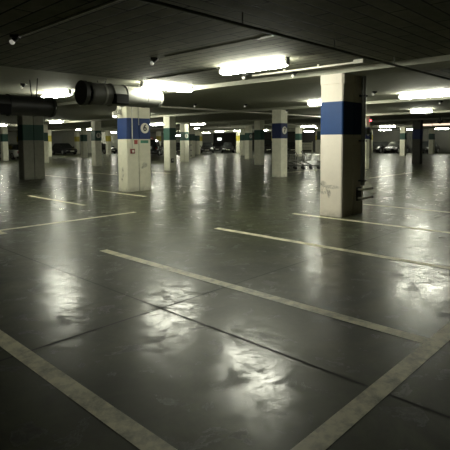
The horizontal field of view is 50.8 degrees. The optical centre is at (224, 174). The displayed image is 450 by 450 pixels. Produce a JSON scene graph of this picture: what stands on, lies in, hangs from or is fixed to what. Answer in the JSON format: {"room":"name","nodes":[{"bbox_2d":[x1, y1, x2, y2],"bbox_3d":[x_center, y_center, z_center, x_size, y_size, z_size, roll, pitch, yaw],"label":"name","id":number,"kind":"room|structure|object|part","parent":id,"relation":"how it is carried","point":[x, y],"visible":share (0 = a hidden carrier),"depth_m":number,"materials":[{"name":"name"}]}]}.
{"room":"parking garage","nodes":[
{"label":"parking garage","id":0,"kind":"room"},
{"bbox_2d":[0,131,212,153],"bbox_3d":[-25.525,-4.085,60.446,0.300,3.030,68.300,4,6,43],"label":"wall","id":1,"kind":"structure","parent":0,"point":[67,137],"depth_m":66.84,"materials":[{"name":"concrete"}]},
{"bbox_2d":[51,136,61,153],"bbox_3d":[-22.638,-3.992,63.235,0.049,2.380,1.900,4,6,43],"label":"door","id":2,"kind":"structure","parent":1,"relation":"in","point":[54,141],"depth_m":63.31,"materials":[{"name":"grey metal"}]},
{"bbox_2d":[0,151,449,449],"bbox_3d":[-0.891,-0.886,36.953,68.000,0.303,68.000,4,6,43],"label":"floor","id":3,"kind":"structure","parent":0,"point":[215,305],"depth_m":4.49,"materials":[{"name":"concrete"}]},
{"bbox_2d":[0,127,8,160],"bbox_3d":[-19.319,-2.727,41.506,0.528,2.928,0.468,4,6,43],"label":"concrete column","id":4,"kind":"structure","parent":3,"relation":"on","point":[3,130],"depth_m":41.33,"materials":[{"name":"beige paint"}]},
{"bbox_2d":[0,144,18,159],"bbox_3d":[-19.981,-2.253,45.250,4.320,1.460,2.040,4,6,43],"label":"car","id":5,"kind":"object","parent":3,"relation":"on","point":[12,148],"visible":0.37,"depth_m":43.80,"materials":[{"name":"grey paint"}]},
{"bbox_2d":[17,115,44,179],"bbox_3d":[-8.357,-1.295,20.440,0.528,2.928,0.928,4,6,43],"label":"concrete column","id":6,"kind":"structure","parent":3,"relation":"on","point":[30,129],"depth_m":20.21,"materials":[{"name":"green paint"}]},
{"bbox_2d":[44,125,48,162],"bbox_3d":[-13.888,-2.391,36.345,0.528,2.928,0.468,4,6,43],"label":"concrete column","id":7,"kind":"structure","parent":3,"relation":"on","point":[46,153],"depth_m":36.21,"materials":[{"name":"beige paint"}]},
{"bbox_2d":[48,130,51,156],"bbox_3d":[-19.439,-3.485,52.228,0.528,2.928,0.468,4,6,43],"label":"concrete column","id":8,"kind":"structure","parent":3,"relation":"on","point":[49,131],"depth_m":52.07,"materials":[{"name":"beige paint"}]},
{"bbox_2d":[52,143,77,154],"bbox_3d":[-20.802,-3.375,61.183,4.320,1.460,2.040,4,6,43],"label":"car","id":9,"kind":"object","parent":3,"relation":"on","point":[63,148],"visible":0.94,"depth_m":60.40,"materials":[{"name":"grey paint"}]},
{"bbox_2d":[74,132,79,153],"bbox_3d":[-19.629,-4.237,62.877,0.528,2.928,0.468,4,6,43],"label":"concrete column","id":10,"kind":"structure","parent":3,"relation":"on","point":[76,134],"depth_m":62.70,"materials":[{"name":"beige paint"}]},
{"bbox_2d":[80,128,87,157],"bbox_3d":[-14.008,-3.149,47.066,0.528,2.928,0.468,4,6,43],"label":"concrete column","id":11,"kind":"structure","parent":3,"relation":"on","point":[83,131],"depth_m":46.88,"materials":[{"name":"beige paint"}]},
{"bbox_2d":[91,121,101,165],"bbox_3d":[-8.454,-2.054,31.180,0.537,2.928,0.468,4,6,43],"label":"concrete column","id":12,"kind":"structure","parent":3,"relation":"on","point":[96,144],"depth_m":31.00,"materials":[{"name":"beige paint"}]},
{"bbox_2d":[91,143,117,153],"bbox_3d":[-16.664,-3.704,65.515,4.320,1.460,2.040,4,6,43],"label":"car","id":13,"kind":"object","parent":3,"relation":"on","point":[114,150],"visible":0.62,"depth_m":64.34,"materials":[{"name":"grey paint"}]},
{"bbox_2d":[105,131,110,154],"bbox_3d":[-14.198,-3.901,57.716,0.528,2.928,0.468,4,6,43],"label":"concrete column","id":14,"kind":"structure","parent":3,"relation":"on","point":[107,133],"depth_m":57.52,"materials":[{"name":"beige paint"}]},
{"bbox_2d":[117,106,150,191],"bbox_3d":[-2.923,-0.959,15.275,0.537,2.928,0.928,4,6,43],"label":"concrete column","id":15,"kind":"structure","parent":3,"relation":"on","point":[134,170],"depth_m":15.04,"materials":[{"name":"beige paint"}]},
{"bbox_2d":[112,106,121,117],"bbox_3d":[-3.376,-1.969,14.768,0.170,0.380,0.324,4,6,43],"label":"spot lamp","id":16,"kind":"object","parent":15,"relation":"attached to","point":[118,111],"visible":0.97,"depth_m":14.76,"materials":[{"name":"white"}]},
{"bbox_2d":[131,107,132,147],"bbox_3d":[-2.911,-1.611,14.841,0.034,1.559,0.032,4,6,43],"label":"conduit","id":17,"kind":"object","parent":15,"relation":"attached to","point":[131,107],"visible":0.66,"depth_m":14.84,"materials":[{"name":"grey metal"}]},
{"bbox_2d":[150,140,161,155],"bbox_3d":[-8.418,-3.200,55.227,2.040,1.820,4.505,0,4,-1],"label":"car","id":18,"kind":"object","parent":3,"relation":"on","point":[155,148],"visible":0.55,"depth_m":53.34,"materials":[{"name":"black paint"}]},
{"bbox_2d":[156,132,160,145],"bbox_3d":[-8.853,-4.325,63.312,0.528,2.928,0.468,4,6,43],"label":"concrete column","id":19,"kind":"structure","parent":3,"relation":"on","point":[158,134],"depth_m":63.07,"materials":[{"name":"beige paint"}]},
{"bbox_2d":[163,117,175,170],"bbox_3d":[-3.026,-1.718,26.021,0.528,2.928,0.468,4,6,43],"label":"concrete column","id":20,"kind":"structure","parent":3,"relation":"on","point":[169,122],"depth_m":25.84,"materials":[{"name":"beige paint"}]},
{"bbox_2d":[176,143,179,152],"bbox_3d":[-5.754,-3.516,62.038,2.040,1.460,4.320,0,4,-1],"label":"car","id":21,"kind":"object","parent":3,"relation":"on","point":[177,144],"visible":0.14,"depth_m":60.68,"materials":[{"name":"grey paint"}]},
{"bbox_2d":[180,124,188,161],"bbox_3d":[-3.143,-2.476,36.740,0.537,2.928,0.468,4,6,43],"label":"concrete column","id":22,"kind":"structure","parent":3,"relation":"on","point":[184,128],"depth_m":36.56,"materials":[{"name":"beige paint"}]},
{"bbox_2d":[189,128,194,156],"bbox_3d":[-3.336,-3.228,47.392,0.528,2.928,0.468,4,6,43],"label":"concrete column","id":23,"kind":"structure","parent":3,"relation":"on","point":[191,130],"depth_m":47.18,"materials":[{"name":"beige paint"}]},
{"bbox_2d":[189,145,191,155],"bbox_3d":[-3.508,-2.462,47.261,0.520,1.160,0.049,4,6,43],"label":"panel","id":24,"kind":"object","parent":23,"relation":"attached to","point":[190,146],"visible":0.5,"depth_m":47.19,"materials":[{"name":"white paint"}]},
{"bbox_2d":[195,130,199,154],"bbox_3d":[-3.422,-3.989,58.150,0.528,2.928,0.468,4,6,43],"label":"concrete column","id":25,"kind":"structure","parent":3,"relation":"on","point":[197,132],"depth_m":57.95,"materials":[{"name":"beige paint"}]},
{"bbox_2d":[200,132,201,148],"bbox_3d":[-3.612,-4.741,68.799,0.528,2.928,0.468,4,6,43],"label":"concrete column","id":26,"kind":"structure","parent":3,"relation":"on","point":[200,132],"depth_m":68.55,"materials":[{"name":"beige paint"}]},
{"bbox_2d":[200,142,214,152],"bbox_3d":[-2.437,-3.758,65.222,2.040,1.460,4.320,0,4,-1],"label":"car","id":27,"kind":"object","parent":3,"relation":"on","point":[206,146],"visible":0.97,"depth_m":63.63,"materials":[{"name":"black paint"}]},
{"bbox_2d":[212,142,221,150],"bbox_3d":[-1.188,-4.246,72.025,2.040,1.460,4.320,0,4,-1],"label":"car","id":28,"kind":"object","parent":3,"relation":"on","point":[217,145],"visible":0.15,"depth_m":70.67,"materials":[{"name":"grey paint"}]},
{"bbox_2d":[221,142,234,152],"bbox_3d":[0.360,-3.868,66.559,2.040,1.460,4.320,0,4,-1],"label":"car","id":29,"kind":"object","parent":3,"relation":"on","point":[227,146],"visible":1,"depth_m":65.12,"materials":[{"name":"black paint"}]},
{"bbox_2d":[236,131,239,152],"bbox_3d":[1.819,-4.405,63.638,0.528,2.928,0.468,4,6,43],"label":"concrete column","id":30,"kind":"structure","parent":3,"relation":"on","point":[237,132],"depth_m":63.42,"materials":[{"name":"beige paint"}]},
{"bbox_2d":[240,129,244,155],"bbox_3d":[2.009,-3.652,52.988,0.528,2.928,0.468,4,6,43],"label":"concrete column","id":31,"kind":"structure","parent":3,"relation":"on","point":[242,131],"depth_m":52.77,"materials":[{"name":"beige paint"}]},
{"bbox_2d":[245,126,251,158],"bbox_3d":[2.098,-2.892,42.228,0.537,2.928,0.468,4,6,43],"label":"concrete column","id":32,"kind":"structure","parent":3,"relation":"on","point":[248,130],"depth_m":42.03,"materials":[{"name":"beige paint"}]},
{"bbox_2d":[254,121,263,164],"bbox_3d":[2.284,-2.140,31.581,0.528,2.928,0.468,4,6,43],"label":"concrete column","id":33,"kind":"structure","parent":3,"relation":"on","point":[258,125],"depth_m":31.41,"materials":[{"name":"beige paint"}]},
{"bbox_2d":[264,139,271,151],"bbox_3d":[5.819,-4.037,65.993,2.040,1.820,4.505,0,4,-1],"label":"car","id":34,"kind":"object","parent":3,"relation":"on","point":[267,142],"visible":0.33,"depth_m":64.88,"materials":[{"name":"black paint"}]},
{"bbox_2d":[272,110,286,176],"bbox_3d":[2.408,-1.382,20.857,0.537,2.928,0.468,4,6,43],"label":"concrete column","id":35,"kind":"structure","parent":3,"relation":"on","point":[279,117],"depth_m":20.68,"materials":[{"name":"beige paint"}]},
{"bbox_2d":[287,142,294,152],"bbox_3d":[8.773,-3.717,63.797,2.040,1.460,4.320,0,4,-1],"label":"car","id":36,"kind":"object","parent":3,"relation":"on","point":[290,145],"visible":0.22,"depth_m":62.66,"materials":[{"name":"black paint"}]},
{"bbox_2d":[287,153,303,168],"bbox_3d":[3.935,-0.827,26.581,1.030,0.997,0.660,0,4,-1],"label":"shopping trolley","id":37,"kind":"object","parent":3,"relation":"on","point":[288,161],"visible":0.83,"depth_m":26.43,"materials":[{"name":"silver metal"}]},
{"bbox_2d":[287,154,303,161],"bbox_3d":[3.955,-0.958,26.572,0.868,0.404,0.568,0,4,-1],"label":"basket","id":38,"kind":"object","parent":37,"relation":"on","point":[287,154],"depth_m":26.39,"materials":[{"name":"silver metal"}]},
{"bbox_2d":[295,127,301,156],"bbox_3d":[7.440,-3.316,47.827,0.528,2.928,0.468,4,6,43],"label":"concrete column","id":39,"kind":"structure","parent":3,"relation":"on","point":[298,131],"depth_m":47.65,"materials":[{"name":"beige paint"}]},
{"bbox_2d":[293,151,312,168],"bbox_3d":[4.375,-0.830,26.591,1.030,0.997,0.660,0,4,-1],"label":"shopping trolley","id":40,"kind":"object","parent":3,"relation":"on","point":[310,166],"visible":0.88,"depth_m":26.44,"materials":[{"name":"silver metal"}]},
{"bbox_2d":[295,154,311,161],"bbox_3d":[4.394,-0.961,26.582,0.868,0.404,0.568,0,4,-1],"label":"basket","id":41,"kind":"object","parent":40,"relation":"on","point":[297,154],"depth_m":26.40,"materials":[{"name":"silver metal"}]},
{"bbox_2d":[302,142,312,153],"bbox_3d":[10.290,-3.448,59.594,1.460,1.500,0.100,0,4,-1],"label":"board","id":42,"kind":"object","parent":3,"relation":"on","point":[305,146],"visible":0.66,"depth_m":59.55,"materials":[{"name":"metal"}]},
{"bbox_2d":[301,151,319,168],"bbox_3d":[4.815,-0.833,26.602,1.030,0.997,0.660,0,4,-1],"label":"shopping trolley","id":43,"kind":"object","parent":3,"relation":"on","point":[318,166],"visible":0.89,"depth_m":26.42,"materials":[{"name":"silver metal"}]},
{"bbox_2d":[304,154,319,160],"bbox_3d":[4.834,-0.964,26.593,0.868,0.404,0.568,0,4,-1],"label":"basket","id":44,"kind":"object","parent":43,"relation":"on","point":[305,154],"depth_m":26.37,"materials":[{"name":"silver metal"}]},
{"bbox_2d":[315,131,316,152],"bbox_3d":[12.561,-4.490,64.036,0.528,2.928,0.468,4,6,43],"label":"concrete column","id":45,"kind":"structure","parent":3,"relation":"on","point":[316,131],"depth_m":63.98,"materials":[{"name":"beige paint"}]},
{"bbox_2d":[317,124,320,160],"bbox_3d":[7.526,-2.556,37.069,0.528,2.928,0.468,4,6,43],"label":"concrete column","id":46,"kind":"structure","parent":3,"relation":"on","point":[318,125],"depth_m":36.94,"materials":[{"name":"beige paint"}]},
{"bbox_2d":[320,73,362,217],"bbox_3d":[2.505,-0.623,10.117,0.556,2.928,0.956,4,6,43],"label":"concrete column","id":47,"kind":"structure","parent":3,"relation":"on","point":[341,103],"depth_m":9.81,"materials":[{"name":"beige paint"}]},
{"bbox_2d":[358,76,369,184],"bbox_3d":[2.960,-0.932,10.081,0.159,2.305,0.190,4,6,43],"label":"downpipe","id":48,"kind":"object","parent":47,"relation":"attached to","point":[364,131],"visible":1,"depth_m":10.03,"materials":[{"name":"black metal"}]},
{"bbox_2d":[356,187,372,200],"bbox_3d":[3.018,0.398,10.230,0.157,0.290,0.480,4,6,43],"label":"bracket","id":49,"kind":"object","parent":47,"relation":"attached to","point":[358,189],"visible":1,"depth_m":10.11,"materials":[{"name":"grey metal"}]},
{"bbox_3d":[2.869,0.404,10.166,0.029,0.290,0.180,4,6,43],"label":"plate","id":50,"kind":"part","parent":49,"relation":"part of","materials":[{"name":"black metal"}]},
{"bbox_2d":[365,116,369,168],"bbox_3d":[7.719,-1.803,26.417,0.537,2.928,0.468,4,6,43],"label":"concrete column","id":51,"kind":"structure","parent":3,"relation":"on","point":[367,137],"depth_m":26.21,"materials":[{"name":"beige paint"}]},
{"bbox_2d":[369,125,371,157],"bbox_3d":[12.871,-2.980,42.665,0.528,2.928,0.468,4,6,43],"label":"concrete column","id":52,"kind":"structure","parent":3,"relation":"on","point":[370,144],"depth_m":42.50,"materials":[{"name":"beige paint"}]},
{"bbox_2d":[372,141,389,152],"bbox_3d":[19.742,-3.564,60.813,2.040,1.460,4.320,4,6,43],"label":"car","id":53,"kind":"object","parent":3,"relation":"on","point":[378,147],"visible":0.51,"depth_m":59.83,"materials":[{"name":"black paint"}]},
{"bbox_2d":[383,141,409,152],"bbox_3d":[21.408,-3.461,59.230,2.040,1.460,4.320,4,6,43],"label":"car","id":54,"kind":"object","parent":3,"relation":"on","point":[394,146],"visible":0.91,"depth_m":58.22,"materials":[{"name":"grey paint"}]},
{"bbox_2d":[400,127,406,155],"bbox_3d":[18.112,-3.396,48.153,0.528,2.928,0.468,4,6,43],"label":"concrete column","id":55,"kind":"structure","parent":3,"relation":"on","point":[403,130],"depth_m":47.98,"materials":[{"name":"beige paint"}]},
{"bbox_2d":[412,120,422,163],"bbox_3d":[12.957,-2.219,31.907,0.528,2.928,0.468,4,6,43],"label":"concrete column","id":56,"kind":"structure","parent":3,"relation":"on","point":[417,133],"depth_m":31.74,"materials":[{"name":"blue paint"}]},
{"bbox_2d":[422,141,439,153],"bbox_3d":[24.087,-3.295,56.684,2.040,1.460,4.320,4,6,43],"label":"car","id":57,"kind":"object","parent":3,"relation":"on","point":[425,144],"visible":0.45,"depth_m":56.19,"materials":[{"name":"black paint"}]},
{"bbox_2d":[428,128,434,153],"bbox_3d":[23.422,-3.817,53.713,0.528,2.928,0.468,4,6,43],"label":"concrete column","id":58,"kind":"structure","parent":3,"relation":"on","point":[431,147],"depth_m":53.54,"materials":[{"name":"beige paint"}]},
{"bbox_2d":[0,0,449,132],"bbox_3d":[-0.909,-4.206,36.718,68.000,0.300,68.000,4,6,43],"label":"ceiling","id":59,"kind":"structure","parent":0,"point":[119,39],"depth_m":7.49,"materials":[{"name":"concrete"}]},
{"bbox_2d":[9,34,20,44],"bbox_3d":[-2.863,-1.840,6.453,0.141,0.130,0.100,0,4,-1],"label":"ceiling sensor","id":60,"kind":"object","parent":59,"relation":"attached to","point":[15,37],"visible":0.98,"depth_m":6.42,"materials":[{"name":"white"}]},
{"bbox_2d":[0,78,56,116],"bbox_3d":[-4.838,-1.738,10.467,0.572,0.882,2.200,4,6,43],"label":"fan","id":61,"kind":"object","parent":59,"relation":"hanging from","point":[18,105],"visible":1,"depth_m":10.70,"materials":[{"name":"black metal"}]},
{"bbox_3d":[-4.758,-1.426,10.165,0.012,0.210,0.340,4,6,43],"label":"lid","id":62,"kind":"part","parent":61,"relation":"part of","materials":[{"name":"black metal"}]},
{"bbox_3d":[-4.953,-1.547,10.405,0.490,0.490,0.390,4,6,43],"label":"fan casing","id":63,"kind":"part","parent":61,"relation":"part of","materials":[{"name":"black metal"}]},
{"bbox_2d":[41,90,71,97],"bbox_3d":[-4.886,-2.324,13.709,1.660,0.167,0.250,4,6,43],"label":"ceiling lamp","id":64,"kind":"object","parent":59,"relation":"attached to","point":[62,93],"visible":0.85,"depth_m":13.44,"materials":[{"name":"white plastic"}]},
{"bbox_2d":[50,120,62,122],"bbox_3d":[-11.289,-3.565,31.738,1.660,0.167,0.250,4,6,43],"label":"ceiling lamp","id":65,"kind":"object","parent":59,"relation":"attached to","point":[56,121],"visible":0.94,"depth_m":31.44,"materials":[{"name":"white plastic"}]},
{"bbox_2d":[10,0,119,39],"bbox_3d":[-1.974,-1.843,5.674,2.840,0.024,0.024,4,6,43],"label":"conduit","id":66,"kind":"object","parent":59,"relation":"attached to","point":[112,1],"visible":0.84,"depth_m":5.47,"materials":[{"name":"grey metal"}]},
{"bbox_2d":[74,79,163,108],"bbox_3d":[-2.488,-1.956,11.502,0.622,0.626,2.200,4,6,43],"label":"fan","id":67,"kind":"object","parent":59,"relation":"hanging from","point":[86,93],"visible":0.95,"depth_m":11.13,"materials":[{"name":"grey metal"}]},
{"bbox_3d":[-2.617,-1.916,11.414,0.540,0.540,0.390,4,6,43],"label":"fan casing","id":68,"kind":"part","parent":67,"relation":"part of","materials":[{"name":"metal"}]},
{"bbox_3d":[-2.405,-1.794,11.158,0.012,0.210,0.340,4,6,43],"label":"lid","id":69,"kind":"part","parent":67,"relation":"part of","materials":[{"name":"grey metal"}]},
{"bbox_2d":[150,57,157,64],"bbox_3d":[-1.238,-1.976,8.256,0.141,0.130,0.100,0,4,-1],"label":"ceiling sensor","id":70,"kind":"object","parent":59,"relation":"attached to","point":[154,59],"visible":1,"depth_m":8.22,"materials":[{"name":"white"}]},
{"bbox_2d":[140,81,192,91],"bbox_3d":[-1.441,-2.220,11.978,0.250,0.167,1.660,4,6,43],"label":"ceiling lamp","id":71,"kind":"object","parent":59,"relation":"attached to","point":[144,84],"visible":1,"depth_m":11.82,"materials":[{"name":"white plastic"}]},
{"bbox_2d":[146,68,216,79],"bbox_3d":[-0.996,-2.172,10.241,2.300,0.022,0.022,4,6,43],"label":"conduit","id":72,"kind":"object","parent":59,"relation":"attached to","point":[214,68],"visible":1,"depth_m":10.14,"materials":[{"name":"grey metal"}]},
{"bbox_2d":[165,34,273,56],"bbox_3d":[-0.142,-1.976,7.287,2.420,0.021,0.090,4,6,43],"label":"conduit","id":73,"kind":"object","parent":59,"relation":"attached to","point":[270,35],"visible":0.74,"depth_m":6.86,"materials":[{"name":"grey metal"}]},
{"bbox_2d":[197,124,245,128],"bbox_3d":[-0.395,-4.143,40.387,5.700,0.350,0.100,4,6,43],"label":"pipe","id":74,"kind":"object","parent":59,"relation":"hanging from","point":[217,127],"visible":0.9,"depth_m":40.46,"materials":[{"name":"grey metal"}]},
{"bbox_2d":[0,96,449,126],"bbox_3d":[-8.059,-3.547,30.690,66.000,0.110,0.460,4,6,43],"label":"ceiling beam","id":75,"kind":"structure","parent":59,"relation":"attached to","point":[442,98],"depth_m":20.70,"materials":[{"name":"concrete"}]},
{"bbox_2d":[9,110,449,131],"bbox_3d":[-2.749,-3.968,36.250,66.000,0.110,0.460,4,6,43],"label":"ceiling beam","id":76,"kind":"structure","parent":59,"relation":"attached to","point":[441,111],"depth_m":30.73,"materials":[{"name":"concrete"}]},
{"bbox_2d":[160,106,320,116],"bbox_3d":[3.065,-3.026,23.249,0.070,0.194,16.100,4,6,43],"label":"pipe","id":77,"kind":"object","parent":59,"relation":"attached to","point":[161,106],"visible":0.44,"depth_m":20.10,"materials":[{"name":"grey metal"}]},
{"bbox_2d":[57,55,449,108],"bbox_3d":[-13.390,-3.124,25.109,66.000,0.110,0.920,4,6,43],"label":"ceiling beam","id":78,"kind":"structure","parent":59,"relation":"attached to","point":[437,62],"depth_m":10.29,"materials":[{"name":"concrete"}]},
{"bbox_2d":[219,57,289,74],"bbox_3d":[0.504,-2.005,8.793,1.660,0.167,0.250,4,6,43],"label":"ceiling lamp","id":79,"kind":"object","parent":59,"relation":"attached to","point":[281,62],"visible":1,"depth_m":8.63,"materials":[{"name":"white plastic"}]},
{"bbox_2d":[67,117,449,131],"bbox_3d":[2.492,-4.384,41.738,66.000,0.110,0.460,4,6,43],"label":"ceiling beam","id":80,"kind":"structure","parent":59,"relation":"attached to","point":[445,117],"depth_m":38.60,"materials":[{"name":"concrete"}]},
{"bbox_2d":[138,0,449,79],"bbox_3d":[6.474,-2.259,11.949,0.042,0.165,25.800,4,6,43],"label":"pipe","id":81,"kind":"object","parent":59,"relation":"attached to","point":[155,2],"visible":1,"depth_m":5.71,"materials":[{"name":"black metal"}]},
{"bbox_2d":[150,122,449,131],"bbox_3d":[7.837,-4.808,47.334,66.000,0.110,0.460,4,6,43],"label":"ceiling beam","id":82,"kind":"structure","parent":59,"relation":"attached to","point":[427,122],"depth_m":47.35,"materials":[{"name":"concrete"}]},
{"bbox_2d":[161,125,449,132],"bbox_3d":[13.079,-5.224,52.822,66.000,0.110,0.460,4,6,43],"label":"ceiling beam","id":83,"kind":"structure","parent":59,"relation":"attached to","point":[432,125],"depth_m":50.00,"materials":[{"name":"concrete"}]},
{"bbox_2d":[252,58,363,76],"bbox_3d":[1.534,-2.094,9.326,2.590,0.075,0.052,4,6,43],"label":"batten","id":84,"kind":"object","parent":59,"relation":"attached to","point":[356,61],"visible":0.95,"depth_m":9.11,"materials":[{"name":"white metal"}]},
{"bbox_2d":[307,101,320,105],"bbox_3d":[3.677,-2.603,17.018,1.660,0.167,0.250,4,6,43],"label":"ceiling lamp","id":85,"kind":"object","parent":59,"relation":"attached to","point":[311,103],"visible":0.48,"depth_m":17.32,"materials":[{"name":"white plastic"}]},
{"bbox_2d":[202,127,449,133],"bbox_3d":[18.389,-5.646,58.382,66.000,0.110,0.460,4,6,43],"label":"ceiling beam","id":86,"kind":"structure","parent":59,"relation":"attached to","point":[427,127],"depth_m":57.95,"materials":[{"name":"concrete"}]},
{"bbox_2d":[270,121,387,125],"bbox_3d":[7.334,-3.894,35.240,10.000,0.199,0.080,4,6,43],"label":"conduit","id":87,"kind":"object","parent":59,"relation":"attached to","point":[371,121],"visible":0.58,"depth_m":36.01,"materials":[{"name":"grey metal"}]},
{"bbox_2d":[410,109,432,112],"bbox_3d":[9.195,-2.997,22.174,1.029,0.167,0.250,4,6,43],"label":"ceiling lamp","id":88,"kind":"object","parent":59,"relation":"attached to","point":[413,110],"visible":1,"depth_m":22.11,"materials":[{"name":"white plastic"}]},
{"bbox_2d":[411,110,431,112],"bbox_3d":[9.195,-2.976,22.175,0.980,0.124,0.250,4,6,43],"label":"diffuser","id":89,"kind":"object","parent":88,"relation":"attached to","point":[412,111],"depth_m":22.11,"materials":[{"name":"white plastic"}]},
{"bbox_2d":[398,90,449,98],"bbox_3d":[6.055,-2.427,14.345,1.660,0.167,0.250,4,6,43],"label":"ceiling lamp","id":90,"kind":"object","parent":59,"relation":"attached to","point":[445,92],"visible":1,"depth_m":14.28,"materials":[{"name":"white plastic"}]},
{"bbox_2d":[213,128,449,152],"bbox_3d":[22.652,-4.415,61.494,68.000,3.030,0.300,4,6,43],"label":"wall","id":91,"kind":"structure","parent":0,"point":[442,136],"depth_m":62.84,"materials":[{"name":"concrete"}]}
]}

